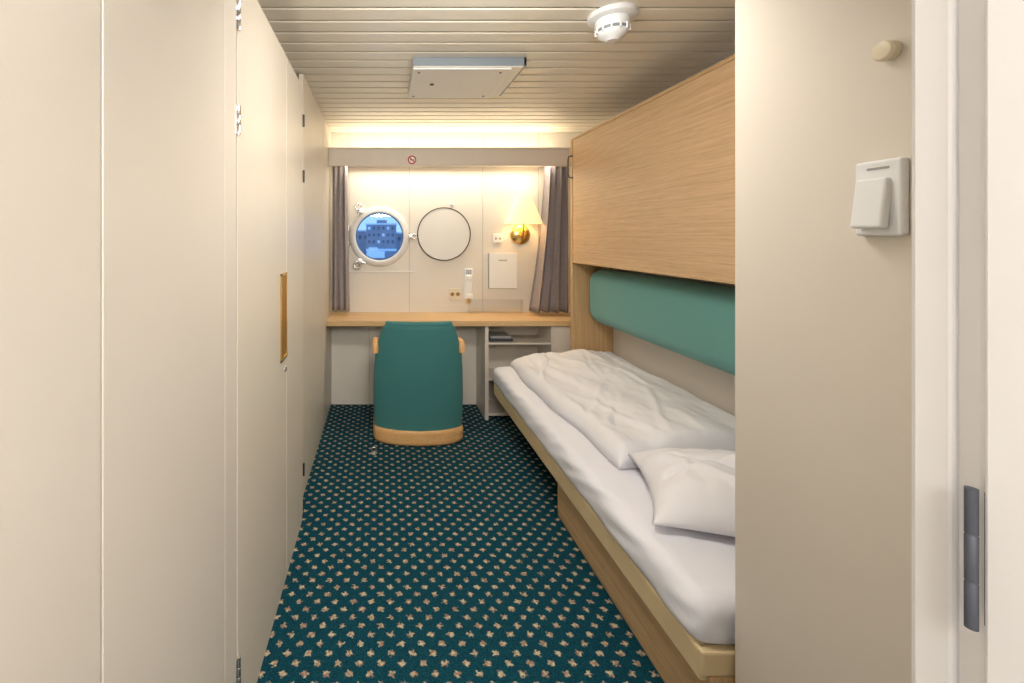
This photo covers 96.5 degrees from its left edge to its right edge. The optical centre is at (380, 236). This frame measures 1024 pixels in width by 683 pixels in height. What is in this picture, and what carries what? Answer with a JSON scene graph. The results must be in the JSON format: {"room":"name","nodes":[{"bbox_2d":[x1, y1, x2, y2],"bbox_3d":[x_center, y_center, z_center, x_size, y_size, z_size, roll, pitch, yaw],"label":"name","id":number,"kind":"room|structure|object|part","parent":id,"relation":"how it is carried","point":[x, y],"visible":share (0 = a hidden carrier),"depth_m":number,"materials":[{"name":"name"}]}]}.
{"room":"ship interior","nodes":[
{"label":"ship interior","id":0,"kind":"room"},
{"bbox_2d":[0,0,235,682],"bbox_3d":[-0.443,0.260,0.562,0.114,2.280,1.225,0,0,0],"label":"wall","id":1,"kind":"structure","parent":0,"point":[118,117],"depth_m":0.64,"materials":[{"name":"beige laminate"}]},
{"bbox_2d":[332,133,580,311],"bbox_3d":[0.600,0.260,3.760,2.400,2.280,0.080,0,0,0],"label":"wall","id":2,"kind":"structure","parent":0,"point":[485,196],"depth_m":3.72,"materials":[{"name":"beige paint"}]},
{"bbox_2d":[353,260,361,268],"bbox_3d":[-0.196,0.231,3.660,0.073,0.073,0.018,0,0,0],"label":"dog eye","id":3,"kind":"object","parent":2,"relation":"attached to","point":[355,262],"depth_m":3.65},
{"bbox_2d":[355,203,362,210],"bbox_3d":[-0.184,-0.250,3.660,0.073,0.073,0.018,0,0,0],"label":"dog eye","id":4,"kind":"object","parent":2,"relation":"attached to","point":[356,204],"depth_m":3.65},
{"bbox_2d":[349,206,409,266],"bbox_3d":[-0.012,-0.005,3.702,0.510,0.510,0.036,0,0,0],"label":"ring","id":5,"kind":"object","parent":2,"relation":"attached to","point":[377,209],"visible":0.97,"depth_m":3.69,"materials":[{"name":"white paint"}]},
{"bbox_2d":[356,213,402,259],"bbox_3d":[-0.012,-0.005,3.718,0.414,0.414,0.064,0,0,0],"label":"inner gasket","id":6,"kind":"object","parent":5,"relation":"attached to","point":[373,213],"visible":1,"depth_m":3.71,"materials":[{"name":"rubber"}]},
{"bbox_2d":[349,258,414,272],"bbox_3d":[0.007,0.240,3.713,0.555,0.120,0.014,0,0,0],"label":"ledge","id":7,"kind":"object","parent":2,"relation":"attached to","point":[349,258],"visible":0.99,"depth_m":3.71,"materials":[{"name":"white paint"}]},
{"bbox_2d":[417,207,470,260],"bbox_3d":[0.530,-0.025,3.709,0.450,0.450,0.020,0,0,0],"label":"round mirror","id":8,"kind":"object","parent":2,"relation":"attached to","point":[443,233],"visible":1,"depth_m":3.70,"materials":[{"name":"beige mirror"}]},
{"bbox_2d":[348,166,543,166],"bbox_3d":[0.550,-0.625,3.683,1.740,0.070,0.073,0,0,0],"label":"tube light","id":9,"kind":"object","parent":2,"relation":"attached to","point":[348,166],"visible":0.02,"depth_m":3.69,"materials":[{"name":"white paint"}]},
{"bbox_2d":[449,289,460,299],"bbox_3d":[0.625,0.482,3.711,0.100,0.095,0.016,0,0,0],"label":"wall socket","id":10,"kind":"object","parent":2,"relation":"attached to","point":[454,294],"visible":1,"depth_m":3.71,"materials":[{"name":"beige plastic"}]},
{"bbox_2d":[464,268,472,303],"bbox_3d":[0.738,0.411,3.691,0.075,0.293,0.057,0,0,0],"label":"wall telephone","id":11,"kind":"object","parent":2,"relation":"attached to","point":[468,272],"depth_m":3.68,"materials":[{"name":"white plastic"}]},
{"bbox_2d":[409,133,538,311],"bbox_3d":[0.530,0.260,3.719,1.603,2.280,0.002,0,0,0],"label":"trim","id":12,"kind":"structure","parent":2,"relation":"attached to","point":[409,133],"depth_m":3.72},
{"bbox_2d":[493,234,501,242],"bbox_3d":[0.985,0.012,3.713,0.080,0.075,0.012,0,0,0],"label":"wall socket","id":13,"kind":"object","parent":2,"relation":"attached to","point":[497,238],"depth_m":3.71,"materials":[{"name":"white plastic"}]},
{"bbox_2d":[488,253,516,288],"bbox_3d":[1.025,0.285,3.709,0.242,0.300,0.020,0,0,0],"label":"folder","id":14,"kind":"object","parent":2,"relation":"attached to","point":[502,267],"visible":1,"depth_m":3.70,"materials":[{"name":"white paper"}]},
{"bbox_2d":[504,196,542,244],"bbox_3d":[1.175,-0.135,3.628,0.316,0.400,0.182,0,0,0],"label":"wall lamp","id":15,"kind":"object","parent":2,"relation":"attached to","point":[523,210],"depth_m":3.59,"materials":[{"name":"beige fabric"}]},
{"bbox_3d":[0.562,-0.630,3.585,1.955,0.016,0.016,0,0,0],"label":"rail","id":16,"kind":"object","parent":2,"relation":"attached to","visible":0},
{"bbox_2d":[332,166,349,311],"bbox_3d":[-0.327,-0.010,3.583,0.146,1.228,0.076,0,0,0],"label":"curtain","id":17,"kind":"object","parent":16,"relation":"hanging from","point":[340,247],"visible":0.95,"depth_m":3.58,"materials":[{"name":"grey fabric"}]},
{"bbox_2d":[529,166,567,313],"bbox_3d":[1.374,-0.005,3.579,0.313,1.238,0.106,0,0,0],"label":"curtain","id":18,"kind":"object","parent":16,"relation":"hanging from","point":[550,282],"visible":0.97,"depth_m":3.58,"materials":[{"name":"grey fabric"}]},
{"bbox_2d":[257,404,664,682],"bbox_3d":[0.525,1.430,1.200,2.550,0.060,5.200,0,0,0],"label":"floor","id":19,"kind":"structure","parent":0,"point":[457,562],"depth_m":1.82,"materials":[{"name":"teal carpet"}]},
{"bbox_2d":[236,0,304,682],"bbox_3d":[-0.437,0.330,1.750,0.122,2.140,1.160,0,0,0],"label":"wardrobe","id":20,"kind":"object","parent":19,"relation":"on","point":[270,118],"visible":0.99,"depth_m":1.46,"materials":[{"name":"laminate"}]},
{"bbox_3d":[-0.384,0.313,1.738,0.005,0.342,0.105,0,0,0],"label":"pull frame","id":21,"kind":"part","parent":20,"relation":"part of","materials":[{"name":"brown wood"}]},
{"bbox_3d":[-0.396,0.312,1.988,0.019,2.105,0.374,0,0,0],"label":"door","id":22,"kind":"part","parent":20,"relation":"part of","materials":[{"name":"laminate"}]},
{"bbox_2d":[296,74,331,494],"bbox_3d":[-0.458,0.262,3.038,0.082,2.277,1.365,0,0,0],"label":"tall cabinet","id":23,"kind":"object","parent":19,"relation":"on","point":[317,136],"visible":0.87,"depth_m":2.84,"materials":[{"name":"laminate"}]},
{"bbox_3d":[-0.428,0.245,2.772,0.023,2.240,0.835,0,0,0],"label":"door","id":24,"kind":"part","parent":23,"relation":"part of","materials":[{"name":"laminate"}]},
{"bbox_3d":[-0.428,0.245,3.458,0.023,2.240,0.523,0,0,0],"label":"door","id":25,"kind":"part","parent":23,"relation":"part of","materials":[{"name":"laminate"}]},
{"bbox_2d":[328,147,570,165],"bbox_3d":[0.562,-0.635,3.488,1.956,0.146,0.032,0,0,0],"label":"curtain valance","id":26,"kind":"object","parent":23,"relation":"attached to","point":[337,156],"visible":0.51,"depth_m":3.48,"materials":[{"name":"beige wood"}]},
{"bbox_2d":[408,156,415,163],"bbox_3d":[0.245,-0.610,3.478,0.068,0.068,0.004,0,0,0],"label":"no smoking sign","id":27,"kind":"object","parent":26,"relation":"attached to","point":[411,159],"visible":1,"depth_m":3.48,"materials":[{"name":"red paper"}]},
{"bbox_2d":[370,446,376,455],"bbox_3d":[-0.046,1.376,2.840,0.044,0.048,0.044,0,0,0],"label":"ring","id":28,"kind":"object","parent":19,"relation":"attached to","point":[373,453],"visible":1,"depth_m":2.83,"materials":[{"name":"silver metal"}]},
{"bbox_2d":[372,321,464,445],"bbox_3d":[0.258,0.987,3.165,0.638,0.827,0.470,0,0,0],"label":"tub chair","id":29,"kind":"object","parent":19,"relation":"on","point":[418,390],"visible":1,"depth_m":2.96,"materials":[{"name":"teal fabric"}]},
{"bbox_2d":[326,312,570,403],"bbox_3d":[0.641,1.018,3.527,2.113,0.765,0.384,0,0,0],"label":"desk","id":30,"kind":"object","parent":19,"relation":"on","point":[352,333],"visible":0.61,"depth_m":3.68,"materials":[{"name":"brown wood"}]},
{"bbox_3d":[0.193,1.039,3.700,1.215,0.722,0.039,0,0,0],"label":"modesty panel","id":31,"kind":"part","parent":30,"relation":"part of","materials":[{"name":"laminate"}]},
{"bbox_2d":[476,326,570,419],"bbox_3d":[1.245,1.040,3.518,0.900,0.720,0.315,0,0,0],"label":"shelf unit","id":32,"kind":"object","parent":19,"relation":"on","point":[527,340],"visible":0.41,"depth_m":3.52,"materials":[{"name":"beige laminate"}]},
{"bbox_2d":[489,331,512,341],"bbox_3d":[0.930,0.789,3.500,0.180,0.039,0.200,0,0,0],"label":"folders","id":33,"kind":"object","parent":32,"relation":"on","point":[494,336],"visible":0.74,"depth_m":3.41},
{"bbox_3d":[1.498,1.028,3.368,0.353,0.685,0.015,0,0,0],"label":"cupboard door","id":34,"kind":"part","parent":32,"relation":"part of","materials":[{"name":"beige laminate"}]},
{"bbox_2d":[571,139,612,352],"bbox_3d":[1.550,0.340,3.237,0.299,2.120,0.030,0,0,0],"label":"end panel","id":35,"kind":"object","parent":19,"relation":"on","point":[587,333],"visible":0.35,"depth_m":3.22,"materials":[{"name":"brown wood"}]},
{"bbox_2d":[493,366,734,682],"bbox_3d":[1.249,1.167,2.168,0.892,0.467,2.097,0,0,0],"label":"bed","id":36,"kind":"object","parent":19,"relation":"on","point":[674,588],"visible":0.3,"depth_m":1.45,"materials":[{"name":"white fabric"}]},
{"bbox_3d":[1.290,1.269,1.683,0.800,0.262,1.065,0,0,0],"label":"drawer","id":37,"kind":"part","parent":36,"relation":"part of","materials":[{"name":"brown wood"}]},
{"bbox_2d":[510,349,734,469],"bbox_3d":[1.296,0.859,2.482,0.767,0.149,1.435,0,0,0],"label":"duvet","id":38,"kind":"object","parent":36,"relation":"on","point":[621,408],"visible":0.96,"depth_m":2.18,"materials":[{"name":"white fabric"}]},
{"bbox_3d":[0.887,1.268,1.690,0.010,0.205,1.020,0,0,0],"label":"drawer","id":39,"kind":"part","parent":36,"relation":"part of","materials":[{"name":"brown wood"}]},
{"bbox_2d":[628,448,734,536],"bbox_3d":[1.245,0.840,1.480,0.670,0.175,0.429,0,0,20],"label":"pillow","id":40,"kind":"object","parent":36,"relation":"on","point":[691,489],"visible":0.44,"depth_m":1.44,"materials":[{"name":"white fabric"}]},
{"bbox_3d":[1.256,1.097,1.141,0.867,0.063,0.028,0,0,0],"label":"foot rail","id":41,"kind":"part","parent":36,"relation":"part of","materials":[{"name":"beige wood"}]},
{"bbox_3d":[0.881,1.265,1.147,0.078,0.270,0.037,0,0,0],"label":"foot post","id":42,"kind":"part","parent":36,"relation":"part of","materials":[{"name":"brown wood"}]},
{"bbox_2d":[257,0,734,132],"bbox_3d":[0.600,-0.905,2.080,2.400,0.050,3.440,0,0,0],"label":"ceiling","id":43,"kind":"structure","parent":0,"point":[355,57],"depth_m":2.10,"materials":[{"name":"white paint"}]},
{"bbox_2d":[408,68,511,97],"bbox_3d":[0.402,-0.831,2.395,0.487,0.010,0.454,0,0,0],"label":"cover plate","id":44,"kind":"object","parent":43,"relation":"attached to","point":[448,82],"visible":1,"depth_m":2.35,"materials":[{"name":"white paint"}]},
{"bbox_2d":[408,65,522,95],"bbox_3d":[0.430,-0.858,2.388,0.540,0.043,0.455,0,0,0],"label":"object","id":45,"kind":"object","parent":43,"relation":"attached to","point":[514,71],"visible":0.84,"depth_m":2.21,"materials":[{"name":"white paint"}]},
{"bbox_2d":[413,57,526,95],"bbox_3d":[0.434,-0.859,2.384,0.556,0.041,0.463,0,0,0],"label":"band","id":46,"kind":"object","parent":45,"relation":"attached to","point":[417,61],"visible":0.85,"depth_m":2.15,"materials":[{"name":"metal"}]},
{"bbox_2d":[587,2,638,42],"bbox_3d":[0.915,-0.828,1.740,0.180,0.105,0.180,0,0,0],"label":"smoke detector","id":47,"kind":"object","parent":43,"relation":"attached to","point":[611,23],"visible":1,"depth_m":1.69,"materials":[{"name":"white plastic"}]},
{"bbox_2d":[594,54,734,415],"bbox_3d":[1.740,0.260,2.360,0.080,2.280,2.720,0,0,0],"label":"wall","id":48,"kind":"structure","parent":0,"point":[712,385],"depth_m":2.50,"materials":[{"name":"beige laminate"}]},
{"bbox_2d":[567,55,734,284],"bbox_3d":[1.477,-0.267,2.172,0.246,0.910,2.084,0,0,0],"label":"folded upper berth","id":49,"kind":"object","parent":48,"relation":"attached to","point":[654,181],"visible":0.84,"depth_m":2.18,"materials":[{"name":"brown wood"}]},
{"bbox_2d":[590,269,734,375],"bbox_3d":[1.597,0.421,2.179,0.206,0.387,2.079,0,0,0],"label":"backrest cushion","id":50,"kind":"object","parent":48,"relation":"attached to","point":[695,320],"visible":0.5,"depth_m":2.27,"materials":[{"name":"teal fabric"}]},
{"bbox_2d":[735,0,911,682],"bbox_3d":[1.300,0.260,0.774,0.800,2.280,0.688,0,0,0],"label":"wall partition","id":51,"kind":"structure","parent":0,"point":[823,309],"depth_m":0.90,"materials":[{"name":"beige paint"}]},
{"bbox_2d":[850,157,908,235],"bbox_3d":[0.882,-0.070,0.784,0.034,0.135,0.075,0,0,0],"label":"light switch","id":52,"kind":"object","parent":51,"relation":"attached to","point":[881,194],"visible":1,"depth_m":0.77,"materials":[{"name":"white plastic"}]},
{"bbox_2d":[871,40,902,61],"bbox_3d":[0.889,-0.328,0.775,0.021,0.036,0.036,0,0,0],"label":"door stop","id":53,"kind":"object","parent":51,"relation":"attached to","point":[886,50],"visible":1,"depth_m":0.77,"materials":[{"name":"beige plastic"}]},
{"bbox_3d":[0.697,0.260,0.380,2.166,2.280,0.100,0,0,0],"label":"wall","id":54,"kind":"structure","parent":0,"visible":0},
{"bbox_2d":[912,0,984,682],"bbox_3d":[0.556,0.350,0.394,0.087,2.100,0.077,0,0,0],"label":"door frame","id":55,"kind":"structure","parent":54,"relation":"attached to","point":[948,36],"depth_m":0.40,"materials":[{"name":"paint"}]},
{"bbox_2d":[964,485,984,631],"bbox_3d":[0.509,0.271,0.371,0.030,0.118,0.008,0,0,0],"label":"door hinge","id":56,"kind":"object","parent":54,"relation":"attached to","point":[971,494],"visible":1,"depth_m":0.37,"materials":[{"name":"metal"}]},
{"bbox_2d":[985,0,1023,682],"bbox_3d":[0.520,0.365,-0.042,0.040,2.050,0.816,0,0,0],"label":"leaf","id":57,"kind":"object","parent":54,"relation":"attached to","point":[1004,19],"visible":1,"depth_m":0.35,"materials":[{"name":"paint"}]},
{"label":"outside","id":58,"kind":"structure","parent":0,"visible":0},
{"bbox_3d":[0.000,9.600,155.000,160.000,0.400,90.000,0,0,0],"label":"ground","id":59,"kind":"structure","parent":58,"visible":0},
{"bbox_2d":[366,247,384,258],"bbox_3d":[-1.500,6.150,122.000,15.000,6.500,4.000,0,0,0],"label":"moored boat","id":60,"kind":"object","parent":59,"relation":"on","point":[373,253],"visible":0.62,"depth_m":120.51,"materials":[{"name":"blue"}]},
{"bbox_2d":[357,220,401,257],"bbox_3d":[0.000,1.800,159.750,80.000,15.200,20.500,0,0,0],"label":"building","id":61,"kind":"structure","parent":59,"relation":"on","point":[383,235],"depth_m":150.01,"materials":[{"name":"blue"}]}
]}

